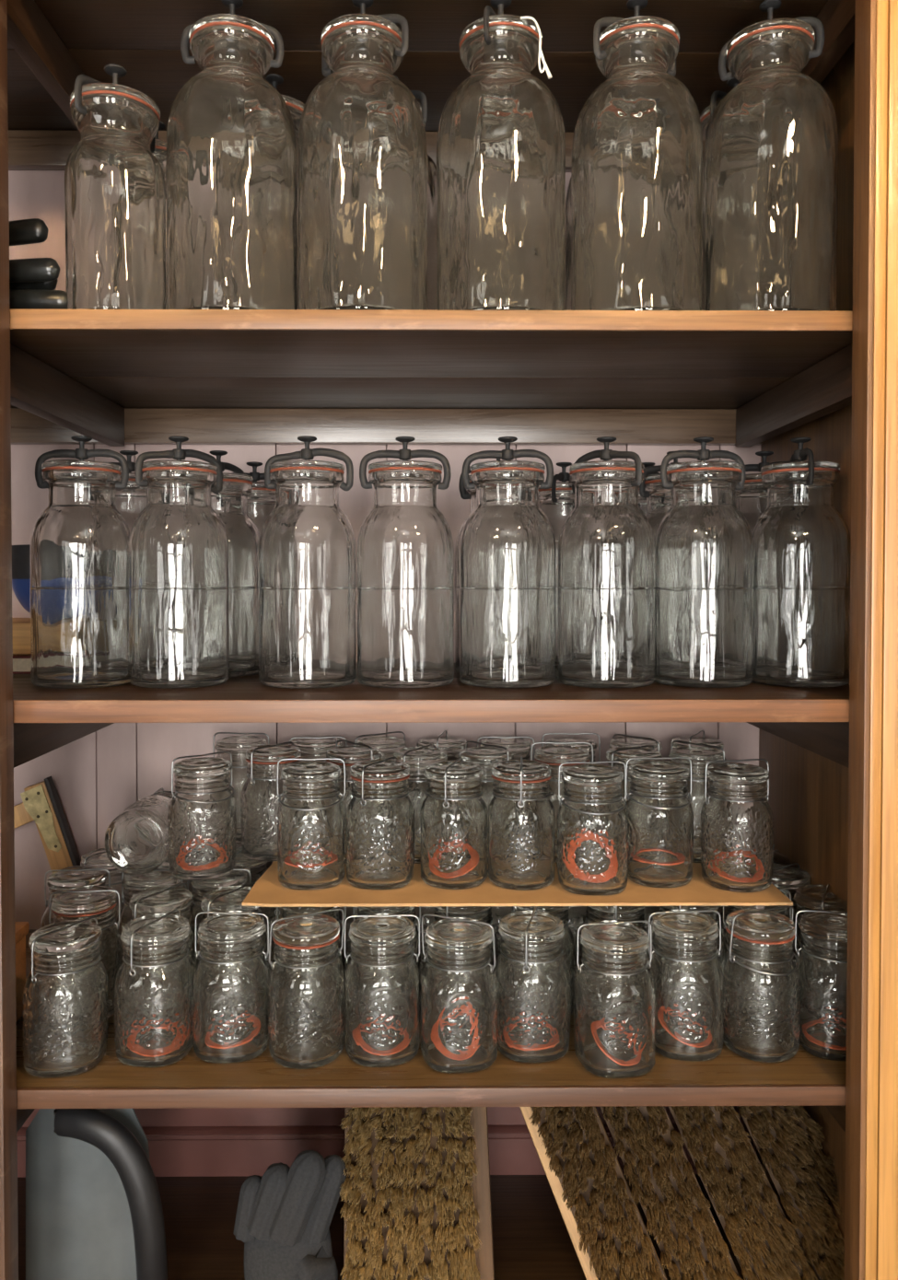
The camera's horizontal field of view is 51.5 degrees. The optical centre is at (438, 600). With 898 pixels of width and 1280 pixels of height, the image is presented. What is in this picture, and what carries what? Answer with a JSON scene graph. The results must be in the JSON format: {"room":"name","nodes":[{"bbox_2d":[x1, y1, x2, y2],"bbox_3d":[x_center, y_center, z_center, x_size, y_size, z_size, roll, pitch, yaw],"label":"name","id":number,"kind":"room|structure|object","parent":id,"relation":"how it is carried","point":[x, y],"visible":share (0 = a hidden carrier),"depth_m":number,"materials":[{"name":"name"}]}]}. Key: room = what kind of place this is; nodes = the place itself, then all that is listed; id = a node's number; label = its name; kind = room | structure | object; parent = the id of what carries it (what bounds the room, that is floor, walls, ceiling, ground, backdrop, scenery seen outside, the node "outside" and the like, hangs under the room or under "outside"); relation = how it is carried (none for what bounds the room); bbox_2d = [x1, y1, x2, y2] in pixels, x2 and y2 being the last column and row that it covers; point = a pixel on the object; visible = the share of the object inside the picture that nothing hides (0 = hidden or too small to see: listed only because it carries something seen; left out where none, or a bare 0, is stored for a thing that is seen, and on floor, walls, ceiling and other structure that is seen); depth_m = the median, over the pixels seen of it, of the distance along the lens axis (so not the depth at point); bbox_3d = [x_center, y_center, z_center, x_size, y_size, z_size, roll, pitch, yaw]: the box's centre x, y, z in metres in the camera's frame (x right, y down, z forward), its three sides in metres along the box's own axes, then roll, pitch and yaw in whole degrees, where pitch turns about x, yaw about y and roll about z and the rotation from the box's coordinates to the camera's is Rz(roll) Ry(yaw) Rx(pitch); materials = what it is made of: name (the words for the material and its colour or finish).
{"room":"pantry","nodes":[
{"label":"pantry","id":0,"kind":"room"},
{"bbox_2d":[8,170,761,929],"bbox_3d":[-0.137,0.154,1.483,1.850,2.406,0.022,0,1,0],"label":"wall","id":1,"kind":"structure","parent":0,"point":[97,775],"depth_m":1.47,"materials":[{"name":"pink paint"}]},
{"bbox_2d":[17,1123,751,1141],"bbox_3d":[-0.137,0.845,1.474,1.750,0.017,0.014,0,1,0],"label":"trim","id":2,"kind":"structure","parent":1,"relation":"attached to","point":[505,1131],"depth_m":1.47,"materials":[{"name":"red paint"}]},
{"bbox_2d":[17,1105,756,1177],"bbox_3d":[-0.137,0.908,1.485,1.750,0.619,0.004,0,1,0],"label":"trim","id":3,"kind":"structure","parent":1,"relation":"attached to","point":[506,1157],"depth_m":1.48,"materials":[{"name":"red paint"}]},
{"bbox_3d":[0.014,1.444,-1.727,6.000,0.020,6.490,0,1,0],"label":"floor","id":4,"kind":"structure","parent":0,"visible":0},
{"bbox_2d":[0,0,897,1279],"bbox_3d":[-0.128,0.191,1.219,1.400,2.370,0.507,0,1,0],"label":"tall cabinet","id":5,"kind":"object","parent":4,"relation":"on","point":[113,378],"depth_m":1.08,"materials":[{"name":"brown wood"}]},
{"bbox_2d":[12,655,30,674],"bbox_3d":[-0.593,0.088,1.357,0.182,0.024,0.150,0,1,0],"label":"book","id":6,"kind":"object","parent":5,"relation":"on","point":[21,664],"visible":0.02,"depth_m":1.29,"materials":[{"name":"paper"}]},
{"bbox_2d":[11,617,30,655],"bbox_3d":[-0.585,0.052,1.356,0.173,0.048,0.142,0,1,0],"label":"wooden block","id":7,"kind":"object","parent":6,"relation":"on","point":[21,626],"visible":0.07,"depth_m":1.28,"materials":[{"name":"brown wood"}]},
{"bbox_2d":[11,544,30,613],"bbox_3d":[-0.547,-0.026,1.355,0.146,0.106,0.146,-1,1,-26],"label":"enamel bowl","id":8,"kind":"object","parent":7,"relation":"on","point":[20,553],"visible":0.11,"depth_m":1.29,"materials":[{"name":"blue metal"}]},
{"bbox_2d":[14,921,29,1022],"bbox_3d":[-0.610,0.470,1.140,0.174,0.116,0.106,0,1,0],"label":"wooden box","id":9,"kind":"object","parent":5,"relation":"on","point":[22,928],"visible":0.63,"depth_m":1.17,"materials":[{"name":"brown wood"}]},
{"bbox_2d":[9,289,67,309],"bbox_3d":[-0.543,-0.336,1.039,0.265,0.026,0.021,1,1,0],"label":"tool","id":10,"kind":"object","parent":5,"relation":"on","point":[18,298],"visible":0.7,"depth_m":1.03,"materials":[{"name":"black rubber"}]},
{"bbox_2d":[9,257,60,282],"bbox_3d":[-0.559,-0.370,1.049,0.265,0.032,0.022,0,1,0],"label":"tool","id":11,"kind":"object","parent":10,"relation":"on","point":[34,269],"visible":0.81,"depth_m":1.04,"materials":[{"name":"black plastic"}]},
{"bbox_2d":[9,218,48,245],"bbox_3d":[-0.589,-0.421,1.087,0.264,0.050,0.022,0,1,-1],"label":"tool","id":12,"kind":"object","parent":11,"relation":"on","point":[32,230],"visible":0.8,"depth_m":1.08,"materials":[{"name":"black plastic"}]},
{"bbox_2d":[22,917,108,1077],"bbox_3d":[-0.428,0.452,1.069,0.090,0.154,0.090,0,1,0],"label":"jar","id":13,"kind":"object","parent":5,"relation":"on","point":[65,997],"visible":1,"depth_m":1.03,"materials":[{"name":"clear glass"}]},
{"bbox_2d":[40,865,110,927],"bbox_3d":[-0.497,0.447,1.282,0.089,0.154,0.091,0,1,0],"label":"jar","id":14,"kind":"object","parent":5,"relation":"on","point":[64,878],"visible":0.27,"depth_m":1.26,"materials":[{"name":"clear glass"}]},
{"bbox_2d":[29,435,130,688],"bbox_3d":[-0.441,-0.049,1.154,0.120,0.306,0.120,0,1,-4],"label":"bottle","id":15,"kind":"object","parent":5,"relation":"on","point":[79,545],"visible":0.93,"depth_m":1.11,"materials":[{"name":"clear glass"}]},
{"bbox_2d":[48,885,122,1018],"bbox_3d":[-0.451,0.448,1.188,0.089,0.157,0.089,0,1,-6],"label":"jar","id":16,"kind":"object","parent":5,"relation":"on","point":[83,902],"visible":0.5,"depth_m":1.17,"materials":[{"name":"clear glass"}]},
{"bbox_2d":[25,1108,167,1279],"bbox_3d":[-0.414,0.761,1.113,0.181,0.324,0.057,0,1,4],"label":"dustpan","id":17,"kind":"object","parent":5,"relation":"on","point":[94,1211],"visible":0.96,"depth_m":1.13,"materials":[{"name":"grey paint"}]},
{"bbox_2d":[80,848,125,922],"bbox_3d":[-0.486,0.446,1.373,0.092,0.155,0.092,0,1,0],"label":"jar","id":18,"kind":"object","parent":5,"relation":"on","point":[98,857],"visible":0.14,"depth_m":1.34,"materials":[{"name":"clear glass"}]},
{"bbox_2d":[64,63,166,309],"bbox_3d":[-0.369,-0.460,1.066,0.110,0.294,0.111,0,1,0],"label":"bottle","id":19,"kind":"object","parent":5,"relation":"on","point":[115,185],"visible":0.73,"depth_m":1.02,"materials":[{"name":"clear glass"}]},
{"bbox_2d":[110,450,146,531],"bbox_3d":[-0.425,-0.052,1.280,0.120,0.306,0.120,0,1,23],"label":"bottle","id":20,"kind":"object","parent":5,"relation":"on","point":[130,501],"visible":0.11,"depth_m":1.24,"materials":[{"name":"clear glass"}]},
{"bbox_2d":[116,865,182,963],"bbox_3d":[-0.395,0.447,1.283,0.089,0.154,0.091,0,1,0],"label":"jar","id":21,"kind":"object","parent":5,"relation":"on","point":[133,884],"visible":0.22,"depth_m":1.26,"materials":[{"name":"clear glass"}]},
{"bbox_2d":[104,787,174,874],"bbox_3d":[-0.404,0.323,1.316,0.088,0.090,0.155,0,1,0],"label":"jar","id":22,"kind":"object","parent":21,"relation":"on","point":[136,841],"visible":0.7,"depth_m":1.24,"materials":[{"name":"clear glass"}]},
{"bbox_2d":[114,909,196,1067],"bbox_3d":[-0.331,0.451,1.091,0.090,0.154,0.090,0,1,0],"label":"jar","id":23,"kind":"object","parent":5,"relation":"on","point":[154,982],"visible":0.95,"depth_m":1.05,"materials":[{"name":"clear glass"}]},
{"bbox_2d":[122,883,197,963],"bbox_3d":[-0.355,0.449,1.192,0.092,0.155,0.092,0,1,0],"label":"jar","id":24,"kind":"object","parent":5,"relation":"on","point":[164,899],"visible":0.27,"depth_m":1.18,"materials":[{"name":"clear glass"}]},
{"bbox_2d":[128,435,229,687],"bbox_3d":[-0.322,-0.049,1.157,0.120,0.306,0.121,-1,2,-42],"label":"bottle","id":25,"kind":"object","parent":5,"relation":"on","point":[179,586],"visible":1,"depth_m":1.11,"materials":[{"name":"clear glass"}]},
{"bbox_2d":[186,865,251,930],"bbox_3d":[-0.302,0.447,1.284,0.091,0.155,0.091,0,1,0],"label":"jar","id":26,"kind":"object","parent":5,"relation":"on","point":[238,877],"visible":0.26,"depth_m":1.25,"materials":[{"name":"clear glass"}]},
{"bbox_2d":[167,751,236,880],"bbox_3d":[-0.321,0.289,1.266,0.090,0.160,0.090,0,1,0],"label":"jar","id":27,"kind":"object","parent":26,"relation":"on","point":[202,818],"visible":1,"depth_m":1.23,"materials":[{"name":"clear glass"}]},
{"bbox_2d":[193,910,269,1063],"bbox_3d":[-0.244,0.448,1.100,0.089,0.160,0.090,0,1,0],"label":"jar","id":28,"kind":"object","parent":5,"relation":"on","point":[231,971],"visible":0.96,"depth_m":1.06,"materials":[{"name":"clear glass"}]},
{"bbox_2d":[196,883,267,963],"bbox_3d":[-0.264,0.449,1.193,0.088,0.154,0.090,0,1,0],"label":"jar","id":29,"kind":"object","parent":5,"relation":"on","point":[225,899],"visible":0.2,"depth_m":1.18,"materials":[{"name":"clear glass"}]},
{"bbox_2d":[165,0,298,309],"bbox_3d":[-0.240,-0.506,1.088,0.151,0.386,0.151,0,1,0],"label":"bottle","id":30,"kind":"object","parent":5,"relation":"on","point":[231,144],"visible":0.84,"depth_m":1.03,"materials":[{"name":"clear glass"}]},
{"bbox_2d":[209,450,259,676],"bbox_3d":[-0.302,-0.052,1.281,0.120,0.306,0.120,0,1,-11],"label":"bottle","id":31,"kind":"object","parent":5,"relation":"on","point":[230,505],"visible":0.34,"depth_m":1.24,"materials":[{"name":"clear glass"}]},
{"bbox_2d":[234,847,267,887],"bbox_3d":[-0.291,0.446,1.375,0.089,0.154,0.091,0,1,0],"label":"jar","id":32,"kind":"object","parent":5,"relation":"on","point":[255,867],"visible":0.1,"depth_m":1.35,"materials":[{"name":"clear glass"}]},
{"bbox_2d":[212,732,269,843],"bbox_3d":[-0.300,0.282,1.419,0.090,0.160,0.088,0,1,0],"label":"jar","id":33,"kind":"object","parent":32,"relation":"on","point":[238,746],"visible":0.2,"depth_m":1.38,"materials":[{"name":"clear glass"}]},
{"bbox_2d":[231,461,275,534],"bbox_3d":[-0.276,-0.054,1.401,0.120,0.306,0.120,-1,1,-33],"label":"bottle","id":34,"kind":"object","parent":5,"relation":"on","point":[261,500],"visible":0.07,"depth_m":1.36,"materials":[{"name":"clear glass"}]},
{"bbox_2d":[265,73,304,300],"bbox_3d":[-0.221,-0.510,1.256,0.150,0.387,0.151,0,1,-11],"label":"bottle","id":35,"kind":"object","parent":5,"relation":"on","point":[296,107],"visible":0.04,"depth_m":1.22,"materials":[{"name":"clear glass"}]},
{"bbox_2d":[232,1150,346,1279],"bbox_3d":[-0.189,0.806,1.183,0.131,0.234,0.084,0,1,23],"label":"glove","id":36,"kind":"object","parent":5,"relation":"on","point":[284,1216],"visible":1,"depth_m":1.17,"materials":[{"name":"grey fabric"}]},
{"bbox_2d":[267,908,345,1069],"bbox_3d":[-0.154,0.446,1.087,0.090,0.165,0.090,0,1,-11],"label":"jar","id":37,"kind":"object","parent":5,"relation":"on","point":[307,1005],"visible":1,"depth_m":1.05,"materials":[{"name":"clear glass"}]},
{"bbox_2d":[257,435,356,688],"bbox_3d":[-0.163,-0.049,1.156,0.120,0.306,0.120,-1,1,-37],"label":"bottle","id":38,"kind":"object","parent":5,"relation":"on","point":[307,553],"visible":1,"depth_m":1.11,"materials":[{"name":"clear glass"}]},
{"bbox_2d":[275,906,347,1002],"bbox_3d":[-0.163,0.449,1.194,0.089,0.154,0.091,0,1,0],"label":"jar","id":39,"kind":"object","parent":5,"relation":"on","point":[286,911],"visible":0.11,"depth_m":1.17,"materials":[{"name":"clear glass"}]},
{"bbox_2d":[298,0,427,310],"bbox_3d":[-0.088,-0.506,1.087,0.151,0.387,0.150,0,1,-19],"label":"bottle","id":40,"kind":"object","parent":5,"relation":"on","point":[363,145],"visible":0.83,"depth_m":1.03,"materials":[{"name":"clear glass"}]},
{"bbox_2d":[343,913,419,1067],"bbox_3d":[-0.066,0.448,1.091,0.088,0.160,0.091,0,1,-11],"label":"jar","id":41,"kind":"object","parent":5,"relation":"on","point":[382,976],"visible":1,"depth_m":1.06,"materials":[{"name":"clear glass"}]},
{"bbox_2d":[352,906,420,1005],"bbox_3d":[-0.066,0.449,1.195,0.089,0.154,0.091,0,1,0],"label":"jar","id":42,"kind":"object","parent":5,"relation":"on","point":[363,910],"visible":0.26,"depth_m":1.17,"materials":[{"name":"clear glass"}]},
{"bbox_2d":[356,436,453,687],"bbox_3d":[-0.041,-0.049,1.159,0.121,0.305,0.120,0,1,0],"label":"bottle","id":43,"kind":"object","parent":5,"relation":"on","point":[405,551],"visible":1,"depth_m":1.11,"materials":[{"name":"clear glass"}]},
{"bbox_2d":[392,74,436,310],"bbox_3d":[-0.065,-0.510,1.258,0.150,0.387,0.150,1,1,35],"label":"bottle","id":44,"kind":"object","parent":5,"relation":"on","point":[431,165],"visible":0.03,"depth_m":1.21,"materials":[{"name":"clear glass"}]},
{"bbox_2d":[339,1106,494,1279],"bbox_3d":[-0.030,0.744,1.196,0.202,0.360,0.214,0,1,-2],"label":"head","id":45,"kind":"object","parent":5,"relation":"on","point":[416,1189],"visible":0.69,"depth_m":1.18},
{"bbox_2d":[419,913,497,1073],"bbox_3d":[0.024,0.447,1.078,0.089,0.163,0.091,0,1,0],"label":"jar","id":46,"kind":"object","parent":5,"relation":"on","point":[459,984],"visible":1,"depth_m":1.04,"materials":[{"name":"clear glass"}]},
{"bbox_2d":[433,906,498,965],"bbox_3d":[0.032,0.449,1.195,0.089,0.154,0.089,0,1,0],"label":"jar","id":47,"kind":"object","parent":5,"relation":"on","point":[483,913],"visible":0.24,"depth_m":1.17,"materials":[{"name":"clear glass"}]},
{"bbox_2d":[454,458,500,674],"bbox_3d":[0.083,-0.052,1.284,0.121,0.306,0.120,-1,1,-34],"label":"bottle","id":48,"kind":"object","parent":5,"relation":"on","point":[465,494],"visible":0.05,"depth_m":1.27,"materials":[{"name":"clear glass"}]},
{"bbox_2d":[436,0,565,310],"bbox_3d":[0.073,-0.506,1.089,0.150,0.387,0.150,1,1,40],"label":"bottle","id":49,"kind":"object","parent":5,"relation":"on","point":[501,139],"visible":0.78,"depth_m":1.03,"materials":[{"name":"clear glass"}]},
{"bbox_2d":[459,436,556,687],"bbox_3d":[0.086,-0.049,1.160,0.120,0.306,0.121,1,1,29],"label":"bottle","id":50,"kind":"object","parent":5,"relation":"on","point":[507,546],"visible":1,"depth_m":1.11,"materials":[{"name":"clear glass"}]},
{"bbox_2d":[493,906,570,1062],"bbox_3d":[0.110,0.451,1.101,0.090,0.154,0.090,0,1,0],"label":"jar","id":51,"kind":"object","parent":5,"relation":"on","point":[531,970],"visible":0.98,"depth_m":1.06,"materials":[{"name":"clear glass"}]},
{"bbox_2d":[242,861,792,907],"bbox_3d":[0.096,0.367,1.289,0.672,0.004,0.318,0,1,0],"label":"cardboard sheet","id":52,"kind":"object","parent":51,"relation":"on","point":[267,891],"visible":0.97,"depth_m":1.16,"materials":[{"name":"brown cardboard"}]},
{"bbox_2d":[240,741,301,861],"bbox_3d":[-0.236,0.285,1.334,0.089,0.157,0.089,0,1,3],"label":"jar","id":53,"kind":"object","parent":52,"relation":"on","point":[259,799],"visible":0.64,"depth_m":1.30,"materials":[{"name":"clear glass"}]},
{"bbox_2d":[276,757,345,889],"bbox_3d":[-0.166,0.286,1.214,0.088,0.160,0.091,0,1,-11],"label":"jar","id":54,"kind":"object","parent":52,"relation":"on","point":[311,827],"visible":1,"depth_m":1.18,"materials":[{"name":"clear glass"}]},
{"bbox_2d":[288,736,347,762],"bbox_3d":[-0.183,0.284,1.412,0.089,0.154,0.091,0,1,0],"label":"jar","id":55,"kind":"object","parent":52,"relation":"on","point":[310,747],"visible":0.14,"depth_m":1.38,"materials":[{"name":"clear glass"}]},
{"bbox_2d":[325,739,381,861],"bbox_3d":[-0.120,0.282,1.323,0.091,0.162,0.093,0,1,0],"label":"jar","id":56,"kind":"object","parent":52,"relation":"on","point":[350,754],"visible":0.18,"depth_m":1.29,"materials":[{"name":"clear glass"}]},
{"bbox_2d":[345,756,415,889],"bbox_3d":[-0.075,0.288,1.214,0.089,0.156,0.090,0,1,0],"label":"jar","id":57,"kind":"object","parent":52,"relation":"on","point":[379,820],"visible":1,"depth_m":1.18,"materials":[{"name":"clear glass"}]},
{"bbox_2d":[354,731,406,759],"bbox_3d":[-0.088,0.282,1.413,0.088,0.160,0.090,0,1,2],"label":"jar","id":58,"kind":"object","parent":52,"relation":"on","point":[387,746],"visible":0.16,"depth_m":1.39,"materials":[{"name":"clear glass"}]},
{"bbox_2d":[392,744,447,863],"bbox_3d":[-0.026,0.286,1.322,0.089,0.154,0.089,0,1,0],"label":"jar","id":59,"kind":"object","parent":52,"relation":"on","point":[417,758],"visible":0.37,"depth_m":1.28,"materials":[{"name":"clear glass"}]},
{"bbox_2d":[416,730,467,761],"bbox_3d":[0.006,0.282,1.413,0.089,0.160,0.089,0,1,5],"label":"jar","id":60,"kind":"object","parent":52,"relation":"on","point":[452,746],"visible":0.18,"depth_m":1.39,"materials":[{"name":"clear glass"}]},
{"bbox_2d":[419,757,488,889],"bbox_3d":[0.020,0.289,1.215,0.088,0.154,0.090,0,1,0],"label":"jar","id":61,"kind":"object","parent":52,"relation":"on","point":[454,830],"visible":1,"depth_m":1.18,"materials":[{"name":"clear glass"}]},
{"bbox_2d":[458,740,513,858],"bbox_3d":[0.068,0.283,1.323,0.092,0.160,0.092,0,1,0],"label":"jar","id":62,"kind":"object","parent":52,"relation":"on","point":[486,757],"visible":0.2,"depth_m":1.29,"materials":[{"name":"clear glass"}]},
{"bbox_2d":[477,736,535,760],"bbox_3d":[0.102,0.284,1.414,0.089,0.155,0.089,0,1,0],"label":"jar","id":63,"kind":"object","parent":52,"relation":"on","point":[519,746],"visible":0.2,"depth_m":1.40,"materials":[{"name":"clear glass"}]},
{"bbox_2d":[487,756,555,890],"bbox_3d":[0.108,0.287,1.212,0.088,0.157,0.090,0,1,3],"label":"jar","id":64,"kind":"object","parent":52,"relation":"on","point":[521,813],"visible":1,"depth_m":1.18,"materials":[{"name":"clear glass"}]},
{"bbox_2d":[530,742,593,862],"bbox_3d":[0.175,0.282,1.323,0.093,0.162,0.092,0,1,0],"label":"jar","id":65,"kind":"object","parent":52,"relation":"on","point":[553,756],"visible":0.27,"depth_m":1.29,"materials":[{"name":"clear glass"}]},
{"bbox_2d":[541,733,600,764],"bbox_3d":[0.202,0.281,1.415,0.093,0.160,0.092,0,1,0],"label":"jar","id":66,"kind":"object","parent":52,"relation":"on","point":[564,738],"visible":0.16,"depth_m":1.41,"materials":[{"name":"clear glass"}]},
{"bbox_2d":[556,760,628,895],"bbox_3d":[0.197,0.286,1.193,0.092,0.160,0.092,0,1,0],"label":"jar","id":67,"kind":"object","parent":52,"relation":"on","point":[592,820],"visible":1,"depth_m":1.16,"materials":[{"name":"clear glass"}]},
{"bbox_2d":[605,744,662,804],"bbox_3d":[0.278,0.286,1.324,0.088,0.154,0.090,0,1,0],"label":"jar","id":68,"kind":"object","parent":52,"relation":"on","point":[622,754],"visible":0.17,"depth_m":1.30,"materials":[{"name":"clear glass"}]},
{"bbox_2d":[608,733,662,752],"bbox_3d":[0.300,0.284,1.416,0.091,0.155,0.093,0,1,0],"label":"jar","id":69,"kind":"object","parent":52,"relation":"on","point":[627,740],"visible":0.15,"depth_m":1.40,"materials":[{"name":"clear glass"}]},
{"bbox_2d":[624,756,694,887],"bbox_3d":[0.289,0.286,1.221,0.090,0.160,0.088,0,1,-7],"label":"jar","id":70,"kind":"object","parent":52,"relation":"on","point":[659,811],"visible":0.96,"depth_m":1.19,"materials":[{"name":"clear glass"}]},
{"bbox_2d":[670,730,723,750],"bbox_3d":[0.394,0.281,1.417,0.091,0.160,0.093,0,1,0],"label":"jar","id":71,"kind":"object","parent":52,"relation":"on","point":[698,739],"visible":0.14,"depth_m":1.40,"materials":[{"name":"clear glass"}]},
{"bbox_2d":[668,740,726,862],"bbox_3d":[0.368,0.283,1.325,0.091,0.160,0.093,0,1,0],"label":"jar","id":72,"kind":"object","parent":52,"relation":"on","point":[699,756],"visible":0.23,"depth_m":1.29,"materials":[{"name":"clear glass"}]},
{"bbox_2d":[700,758,773,892],"bbox_3d":[0.386,0.286,1.204,0.089,0.160,0.089,0,1,0],"label":"jar","id":73,"kind":"object","parent":52,"relation":"on","point":[737,840],"visible":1,"depth_m":1.17,"materials":[{"name":"clear glass"}]},
{"bbox_2d":[511,906,574,1015],"bbox_3d":[0.130,0.449,1.196,0.090,0.154,0.090,0,1,0],"label":"jar","id":74,"kind":"object","parent":5,"relation":"on","point":[561,912],"visible":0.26,"depth_m":1.17,"materials":[{"name":"clear glass"}]},
{"bbox_2d":[538,462,574,668],"bbox_3d":[0.189,-0.054,1.405,0.121,0.306,0.120,0,1,2],"label":"bottle","id":75,"kind":"object","parent":5,"relation":"on","point":[557,501],"visible":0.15,"depth_m":1.36,"materials":[{"name":"clear glass"}]},
{"bbox_2d":[564,112,580,310],"bbox_3d":[0.246,-0.510,1.260,0.150,0.387,0.151,1,1,40],"label":"bottle","id":76,"kind":"object","parent":5,"relation":"on","point":[568,207],"visible":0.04,"depth_m":1.24,"materials":[{"name":"clear glass"}]},
{"bbox_2d":[567,906,586,973],"bbox_3d":[0.181,0.447,1.288,0.091,0.155,0.091,0,1,0],"label":"jar","id":77,"kind":"object","parent":5,"relation":"on","point":[576,915],"visible":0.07,"depth_m":1.25,"materials":[{"name":"clear glass"}]},
{"bbox_2d":[519,1106,667,1279],"bbox_3d":[0.187,0.741,1.218,0.105,0.365,0.295,-1,2,-43],"label":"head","id":78,"kind":"object","parent":5,"relation":"on","point":[610,1239],"visible":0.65,"depth_m":1.20},
{"bbox_2d":[557,436,655,687],"bbox_3d":[0.209,-0.049,1.161,0.120,0.306,0.120,0,1,2],"label":"bottle","id":79,"kind":"object","parent":5,"relation":"on","point":[606,588],"visible":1,"depth_m":1.11,"materials":[{"name":"clear glass"}]},
{"bbox_2d":[573,920,655,1078],"bbox_3d":[0.202,0.449,1.068,0.090,0.160,0.090,0,1,-7],"label":"jar","id":80,"kind":"object","parent":5,"relation":"on","point":[614,1005],"visible":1,"depth_m":1.03,"materials":[{"name":"clear glass"}]},
{"bbox_2d":[581,906,650,963],"bbox_3d":[0.227,0.449,1.197,0.088,0.154,0.090,0,1,0],"label":"jar","id":81,"kind":"object","parent":5,"relation":"on","point":[594,913],"visible":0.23,"depth_m":1.17,"materials":[{"name":"clear glass"}]},
{"bbox_2d":[570,0,702,310],"bbox_3d":[0.232,-0.507,1.092,0.150,0.387,0.150,0,1,9],"label":"bottle","id":82,"kind":"object","parent":5,"relation":"on","point":[636,163],"visible":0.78,"depth_m":1.03,"materials":[{"name":"clear glass"}]},
{"bbox_2d":[639,451,678,535],"bbox_3d":[0.327,-0.052,1.286,0.120,0.306,0.120,0,1,14],"label":"bottle","id":83,"kind":"object","parent":5,"relation":"on","point":[658,498],"visible":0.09,"depth_m":1.26,"materials":[{"name":"clear glass"}]},
{"bbox_2d":[599,1105,742,1279],"bbox_3d":[0.282,0.739,1.218,0.108,0.357,0.282,-1,2,-43],"label":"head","id":84,"kind":"object","parent":5,"relation":"on","point":[689,1239],"visible":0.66,"depth_m":1.20},
{"bbox_2d":[647,909,723,1061],"bbox_3d":[0.292,0.448,1.104,0.089,0.160,0.091,0,1,0],"label":"jar","id":85,"kind":"object","parent":5,"relation":"on","point":[686,971],"visible":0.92,"depth_m":1.07,"materials":[{"name":"clear glass"}]},
{"bbox_2d":[652,905,725,963],"bbox_3d":[0.322,0.449,1.198,0.091,0.155,0.093,0,1,0],"label":"jar","id":86,"kind":"object","parent":5,"relation":"on","point":[714,915],"visible":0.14,"depth_m":1.17,"materials":[{"name":"clear glass"}]},
{"bbox_2d":[654,436,754,687],"bbox_3d":[0.330,-0.049,1.162,0.121,0.305,0.120,0,1,0],"label":"bottle","id":87,"kind":"object","parent":5,"relation":"on","point":[704,553],"visible":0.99,"depth_m":1.12,"materials":[{"name":"clear glass"}]},
{"bbox_2d":[699,76,739,310],"bbox_3d":[0.403,-0.510,1.261,0.155,0.387,0.155,0,1,0],"label":"bottle","id":88,"kind":"object","parent":5,"relation":"on","point":[705,115],"visible":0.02,"depth_m":1.24,"materials":[{"name":"clear glass"}]},
{"bbox_2d":[668,1105,817,1279],"bbox_3d":[0.376,0.737,1.225,0.105,0.359,0.281,-1,2,-43],"label":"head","id":89,"kind":"object","parent":5,"relation":"on","point":[764,1245],"visible":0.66,"depth_m":1.20},
{"bbox_2d":[721,888,794,958],"bbox_3d":[0.410,0.449,1.198,0.090,0.155,0.092,0,1,0],"label":"jar","id":90,"kind":"object","parent":5,"relation":"on","point":[730,908],"visible":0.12,"depth_m":1.18,"materials":[{"name":"clear glass"}]},
{"bbox_2d":[721,905,800,1062],"bbox_3d":[0.380,0.446,1.101,0.090,0.165,0.090,0,1,-5],"label":"jar","id":91,"kind":"object","parent":5,"relation":"on","point":[762,990],"visible":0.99,"depth_m":1.07,"materials":[{"name":"clear glass"}]},
{"bbox_2d":[735,451,789,532],"bbox_3d":[0.450,-0.052,1.287,0.120,0.306,0.120,-1,1,-29],"label":"bottle","id":92,"kind":"object","parent":5,"relation":"on","point":[751,500],"visible":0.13,"depth_m":1.25,"materials":[{"name":"clear glass"}]},
{"bbox_2d":[702,0,838,311],"bbox_3d":[0.389,-0.507,1.095,0.151,0.387,0.150,0,1,-16],"label":"bottle","id":93,"kind":"object","parent":5,"relation":"on","point":[771,156],"visible":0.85,"depth_m":1.04,"materials":[{"name":"clear glass"}]},
{"bbox_2d":[736,1105,844,1279],"bbox_3d":[0.471,0.738,1.227,0.106,0.358,0.286,-1,2,-43],"label":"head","id":94,"kind":"object","parent":5,"relation":"on","point":[786,1141],"visible":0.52,"depth_m":1.21},
{"bbox_2d":[771,862,811,922],"bbox_3d":[0.475,0.447,1.290,0.088,0.154,0.090,0,1,0],"label":"jar","id":95,"kind":"object","parent":5,"relation":"on","point":[789,878],"visible":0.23,"depth_m":1.26,"materials":[{"name":"clear glass"}]},
{"bbox_2d":[751,437,850,687],"bbox_3d":[0.452,-0.049,1.165,0.121,0.306,0.120,-1,1,-27],"label":"bottle","id":96,"kind":"object","parent":5,"relation":"on","point":[802,542],"visible":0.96,"depth_m":1.12,"materials":[{"name":"clear glass"}]},
{"bbox_2d":[793,909,847,1061],"bbox_3d":[0.469,0.448,1.104,0.090,0.160,0.090,0,1,6],"label":"jar","id":97,"kind":"object","parent":5,"relation":"on","point":[821,955],"visible":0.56,"depth_m":1.07,"materials":[{"name":"clear glass"}]},
{"bbox_2d":[793,884,847,954],"bbox_3d":[0.500,0.449,1.199,0.089,0.154,0.089,0,1,0],"label":"jar","id":98,"kind":"object","parent":5,"relation":"on","point":[816,896],"visible":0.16,"depth_m":1.19,"materials":[{"name":"clear glass"}]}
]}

